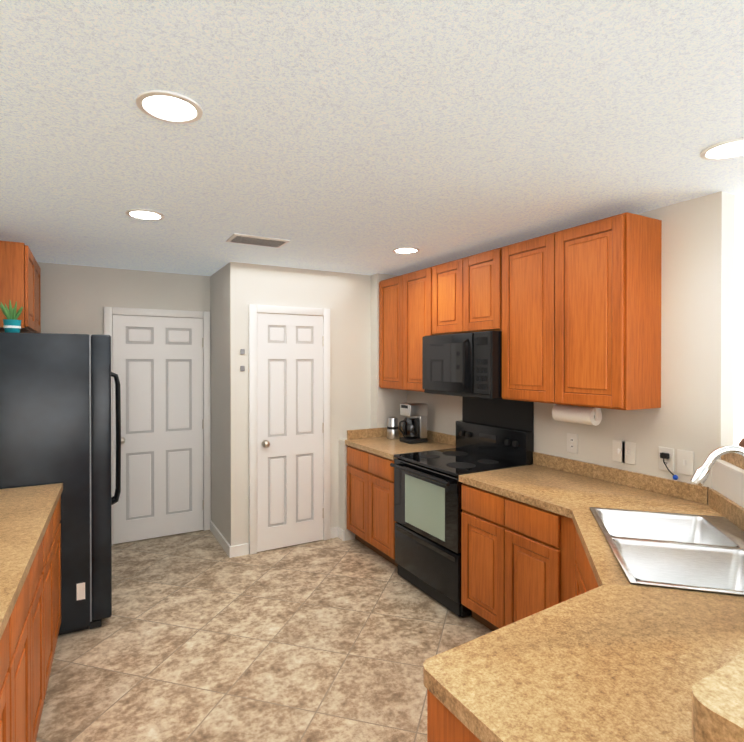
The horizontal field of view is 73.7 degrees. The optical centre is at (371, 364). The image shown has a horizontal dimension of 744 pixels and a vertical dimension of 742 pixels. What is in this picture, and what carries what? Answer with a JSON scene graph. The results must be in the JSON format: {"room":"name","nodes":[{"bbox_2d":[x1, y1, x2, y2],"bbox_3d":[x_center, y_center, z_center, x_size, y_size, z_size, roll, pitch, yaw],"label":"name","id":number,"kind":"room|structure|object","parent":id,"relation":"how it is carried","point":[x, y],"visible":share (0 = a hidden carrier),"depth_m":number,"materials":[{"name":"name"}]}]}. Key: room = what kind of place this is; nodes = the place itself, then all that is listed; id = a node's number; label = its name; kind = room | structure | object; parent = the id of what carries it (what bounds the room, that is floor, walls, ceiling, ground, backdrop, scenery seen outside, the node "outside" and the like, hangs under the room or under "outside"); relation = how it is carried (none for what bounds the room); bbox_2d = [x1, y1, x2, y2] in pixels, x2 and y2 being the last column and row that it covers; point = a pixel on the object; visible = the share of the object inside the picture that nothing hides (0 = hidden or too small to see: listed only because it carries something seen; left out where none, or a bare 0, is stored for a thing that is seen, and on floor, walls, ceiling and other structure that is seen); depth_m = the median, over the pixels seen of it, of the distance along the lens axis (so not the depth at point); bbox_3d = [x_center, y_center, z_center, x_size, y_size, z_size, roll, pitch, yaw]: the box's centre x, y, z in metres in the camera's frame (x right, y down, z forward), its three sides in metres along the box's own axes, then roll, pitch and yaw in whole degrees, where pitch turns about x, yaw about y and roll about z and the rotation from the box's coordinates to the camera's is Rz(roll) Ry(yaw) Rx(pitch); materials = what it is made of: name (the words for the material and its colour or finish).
{"room":"kitchen","nodes":[
{"label":"kitchen","id":0,"kind":"room"},
{"bbox_2d":[36,530,491,741],"bbox_3d":[0.979,1.635,1.902,5.660,0.060,7.790,0,0,-29],"label":"floor","id":1,"kind":"structure","parent":0,"point":[199,636],"depth_m":2.79,"materials":[{"name":"tile"}]},
{"bbox_2d":[0,496,60,741],"bbox_3d":[-1.378,1.174,1.348,0.766,0.866,3.101,0,0,-29],"label":"base cabinet","id":2,"kind":"object","parent":1,"relation":"on","point":[28,640],"visible":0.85,"depth_m":1.90,"materials":[{"name":"brown wood"}]},
{"bbox_2d":[0,483,62,639],"bbox_3d":[-1.368,0.717,1.338,0.777,0.040,3.121,0,0,-29],"label":"countertop","id":3,"kind":"structure","parent":2,"relation":"on","point":[26,513],"depth_m":2.06,"materials":[{"name":"laminate"}]},
{"bbox_2d":[0,332,120,635],"bbox_3d":[-2.217,0.707,3.193,1.068,1.777,0.902,0,0,-29],"label":"refrigerator","id":4,"kind":"object","parent":1,"relation":"on","point":[55,408],"visible":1,"depth_m":2.93,"materials":[{"name":"black metal"}]},
{"bbox_2d":[0,300,22,332],"bbox_3d":[-2.124,-0.280,2.928,0.119,0.196,0.133,0,0,-29],"label":"succulent plant","id":5,"kind":"object","parent":4,"relation":"on","point":[11,323],"visible":0.88,"depth_m":2.90,"materials":[{"name":"green plant"}]},
{"bbox_2d":[347,446,397,566],"bbox_3d":[0.254,1.157,4.281,0.658,0.866,0.823,0,0,-29],"label":"base cabinet","id":6,"kind":"object","parent":1,"relation":"on","point":[370,503],"visible":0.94,"depth_m":4.07,"materials":[{"name":"brown wood"}]},
{"bbox_2d":[345,435,455,459],"bbox_3d":[0.249,0.700,4.276,0.667,0.040,0.823,0,0,-29],"label":"countertop","id":7,"kind":"structure","parent":6,"relation":"on","point":[385,447],"depth_m":4.17,"materials":[{"name":"laminate"}]},
{"bbox_2d":[387,417,398,438],"bbox_3d":[0.190,0.577,4.535,0.110,0.200,0.110,0,0,-29],"label":"coffee grinder","id":8,"kind":"object","parent":7,"relation":"on","point":[392,430],"visible":1,"depth_m":4.49,"materials":[{"name":"silver metal"}]},
{"bbox_2d":[399,403,427,443],"bbox_3d":[0.340,0.510,4.343,0.248,0.335,0.170,0,0,-29],"label":"coffee maker","id":9,"kind":"object","parent":7,"relation":"on","point":[414,429],"visible":1,"depth_m":4.30,"materials":[{"name":"black plastic"}]},
{"bbox_2d":[427,689,480,741],"bbox_3d":[0.576,1.175,1.114,0.687,0.866,0.582,0,0,-29],"label":"base cabinet","id":10,"kind":"object","parent":1,"relation":"on","point":[444,724],"visible":0.12,"depth_m":1.14,"materials":[{"name":"brown wood"}]},
{"bbox_2d":[390,396,533,617],"bbox_3d":[0.615,0.907,3.570,0.722,1.353,0.756,0,0,-29],"label":"range","id":11,"kind":"object","parent":1,"relation":"on","point":[493,434],"visible":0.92,"depth_m":3.47,"materials":[{"name":"black metal"}]},
{"bbox_2d":[461,483,576,630],"bbox_3d":[1.041,1.165,2.886,0.658,0.866,0.846,0,0,-29],"label":"base cabinet","id":12,"kind":"object","parent":1,"relation":"on","point":[518,561],"visible":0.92,"depth_m":2.72,"materials":[{"name":"brown wood"}]},
{"bbox_2d":[575,530,737,595],"bbox_3d":[1.278,1.171,1.855,1.257,0.866,1.180,0,0,-29],"label":"base cabinet","id":13,"kind":"object","parent":1,"relation":"on","point":[585,580],"visible":0.12,"depth_m":1.73,"materials":[{"name":"brown wood"}]},
{"bbox_2d":[423,464,743,741],"bbox_3d":[0.752,0.713,2.041,1.987,0.040,2.029,0,0,-29],"label":"countertop","id":14,"kind":"structure","parent":13,"relation":"on","point":[616,655],"depth_m":1.20,"materials":[{"name":"laminate"}]},
{"bbox_2d":[590,507,743,595],"bbox_3d":[1.200,0.772,1.902,0.560,0.174,0.840,0,0,16],"label":"double-bowl sink","id":15,"kind":"object","parent":14,"relation":"in","point":[688,551],"visible":0.67,"depth_m":1.92,"materials":[{"name":"silver metal"}]},
{"bbox_2d":[690,445,743,486],"bbox_3d":[1.352,0.493,1.871,0.226,0.382,0.190,0,0,-29],"label":"gooseneck faucet","id":16,"kind":"object","parent":14,"relation":"on","point":[700,476],"visible":1,"depth_m":1.86,"materials":[{"name":"silver metal"}]},
{"bbox_2d":[0,0,743,275],"bbox_3d":[0.979,-0.865,1.888,5.660,0.060,7.790,0,0,-29],"label":"ceiling","id":17,"kind":"structure","parent":0,"point":[364,137],"depth_m":1.73,"materials":[{"name":"white paint"}]},
{"bbox_2d":[125,209,164,219],"bbox_3d":[-1.267,-0.835,2.774,0.200,0.008,0.200,0,0,-29],"label":"recessed light","id":18,"kind":"object","parent":17,"relation":"in","point":[143,214],"visible":0.98,"depth_m":2.76,"materials":[{"name":"white paint"}]},
{"bbox_2d":[136,90,202,123],"bbox_3d":[-0.653,-0.828,1.605,0.200,0.008,0.200,0,0,-29],"label":"recessed light","id":19,"kind":"object","parent":17,"relation":"in","point":[168,106],"visible":1,"depth_m":1.59,"materials":[{"name":"white paint"}]},
{"bbox_2d":[226,233,289,247],"bbox_3d":[-0.772,-0.835,3.363,0.380,0.014,0.220,0,0,-29],"label":"ceiling vent","id":20,"kind":"object","parent":17,"relation":"in","point":[255,240],"visible":1,"depth_m":3.33,"materials":[{"name":"grey metal"}]},
{"bbox_2d":[393,247,419,253],"bbox_3d":[0.251,-0.840,3.665,0.200,0.008,0.200,0,0,-29],"label":"recessed light","id":21,"kind":"object","parent":17,"relation":"in","point":[405,250],"visible":1,"depth_m":3.66,"materials":[{"name":"white paint"}]},
{"bbox_2d":[700,137,743,159],"bbox_3d":[1.387,-0.830,1.918,0.200,0.008,0.200,0,0,-29],"label":"recessed light","id":22,"kind":"object","parent":17,"relation":"in","point":[728,149],"visible":0.98,"depth_m":1.93,"materials":[{"name":"white paint"}]},
{"bbox_2d":[37,191,743,545],"bbox_3d":[0.979,0.386,1.895,5.660,2.440,7.790,0,0,-29],"label":"wall","id":23,"kind":"structure","parent":0,"point":[699,413],"depth_m":4.13,"materials":[{"name":"paint"}]},
{"bbox_2d":[0,241,40,332],"bbox_3d":[-2.664,-0.503,3.418,0.573,0.540,0.910,0,0,-29],"label":"upper cabinet","id":24,"kind":"object","parent":23,"relation":"attached to","point":[20,277],"visible":0.96,"depth_m":3.15,"materials":[{"name":"brown wood"}]},
{"bbox_2d":[104,307,210,545],"bbox_3d":[-1.934,0.543,4.535,0.900,2.095,0.086,0,0,-29],"label":"door","id":25,"kind":"structure","parent":23,"relation":"attached to","point":[161,366],"depth_m":4.56,"materials":[{"name":"white paint"}]},
{"bbox_2d":[210,521,235,557],"bbox_3d":[-1.355,1.546,4.452,0.039,0.090,0.814,0,0,-29],"label":"baseboard","id":26,"kind":"structure","parent":23,"relation":"attached to","point":[230,551],"depth_m":4.29,"materials":[{"name":"white paint"}]},
{"bbox_2d":[240,349,244,370],"bbox_3d":[-1.078,-0.037,4.139,0.035,0.184,0.012,0,0,-29],"label":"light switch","id":27,"kind":"object","parent":23,"relation":"attached to","point":[242,351],"visible":1,"depth_m":4.13,"materials":[{"name":"grey plastic"}]},
{"bbox_2d":[249,304,329,554],"bbox_3d":[-0.693,0.544,4.316,0.740,2.095,0.086,0,0,-29],"label":"door","id":28,"kind":"structure","parent":23,"relation":"attached to","point":[289,429],"depth_m":4.32,"materials":[{"name":"white paint"}]},
{"bbox_2d":[379,212,661,409],"bbox_3d":[0.803,-0.274,3.645,0.318,1.000,2.457,0,0,-29],"label":"upper cabinet","id":29,"kind":"object","parent":23,"relation":"attached to","point":[573,314],"visible":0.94,"depth_m":2.86,"materials":[{"name":"brown wood"}]},
{"bbox_2d":[422,331,501,398],"bbox_3d":[0.733,0.001,3.632,0.450,0.446,0.754,0,0,-29],"label":"microwave","id":30,"kind":"object","parent":29,"relation":"attached to","point":[468,364],"visible":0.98,"depth_m":3.41,"materials":[{"name":"black"}]},
{"bbox_2d":[552,404,601,425],"bbox_3d":[1.216,0.290,2.959,0.104,0.118,0.302,0,0,-29],"label":"paper towel holder","id":31,"kind":"object","parent":29,"relation":"attached to","point":[579,414],"visible":0.9,"depth_m":2.90,"materials":[{"name":"white paper"}]},
{"bbox_2d":[347,426,743,530],"bbox_3d":[-0.301,0.648,2.292,3.574,0.083,3.737,0,0,-29],"label":"backsplash","id":32,"kind":"structure","parent":23,"relation":"attached to","point":[727,508],"depth_m":2.79,"materials":[{"name":"laminate"}]},
{"bbox_2d":[567,433,577,453],"bbox_3d":[1.266,0.498,3.143,0.008,0.124,0.080,0,0,-29],"label":"electrical outlet plate","id":33,"kind":"object","parent":23,"relation":"attached to","point":[572,439],"depth_m":3.14,"materials":[{"name":"white plastic"}]},
{"bbox_2d":[612,440,635,464],"bbox_3d":[1.437,0.500,2.838,0.012,0.124,0.140,0,0,-29],"label":"electrical outlet plate","id":34,"kind":"object","parent":23,"relation":"attached to","point":[623,451],"depth_m":2.83,"materials":[{"name":"white plastic"}]},
{"bbox_2d":[659,446,693,479],"bbox_3d":[1.565,0.517,2.577,0.044,0.155,0.176,0,0,-29],"label":"electrical outlet plate","id":35,"kind":"object","parent":23,"relation":"attached to","point":[685,459],"depth_m":2.57,"materials":[{"name":"white plastic"}]},
{"bbox_2d":[692,445,743,741],"bbox_3d":[1.360,0.437,1.484,2.540,0.058,1.277,0,0,-29],"label":"bar","id":36,"kind":"object","parent":23,"relation":"on","point":[718,705],"visible":0.86,"depth_m":0.61,"materials":[{"name":"laminate"}]},
{"bbox_2d":[739,438,743,457],"bbox_3d":[1.611,0.320,2.016,0.200,0.166,0.200,0,0,-29],"label":"vase","id":37,"kind":"object","parent":36,"relation":"on","point":[741,443],"visible":0.42,"depth_m":2.04,"materials":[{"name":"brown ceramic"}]}
]}

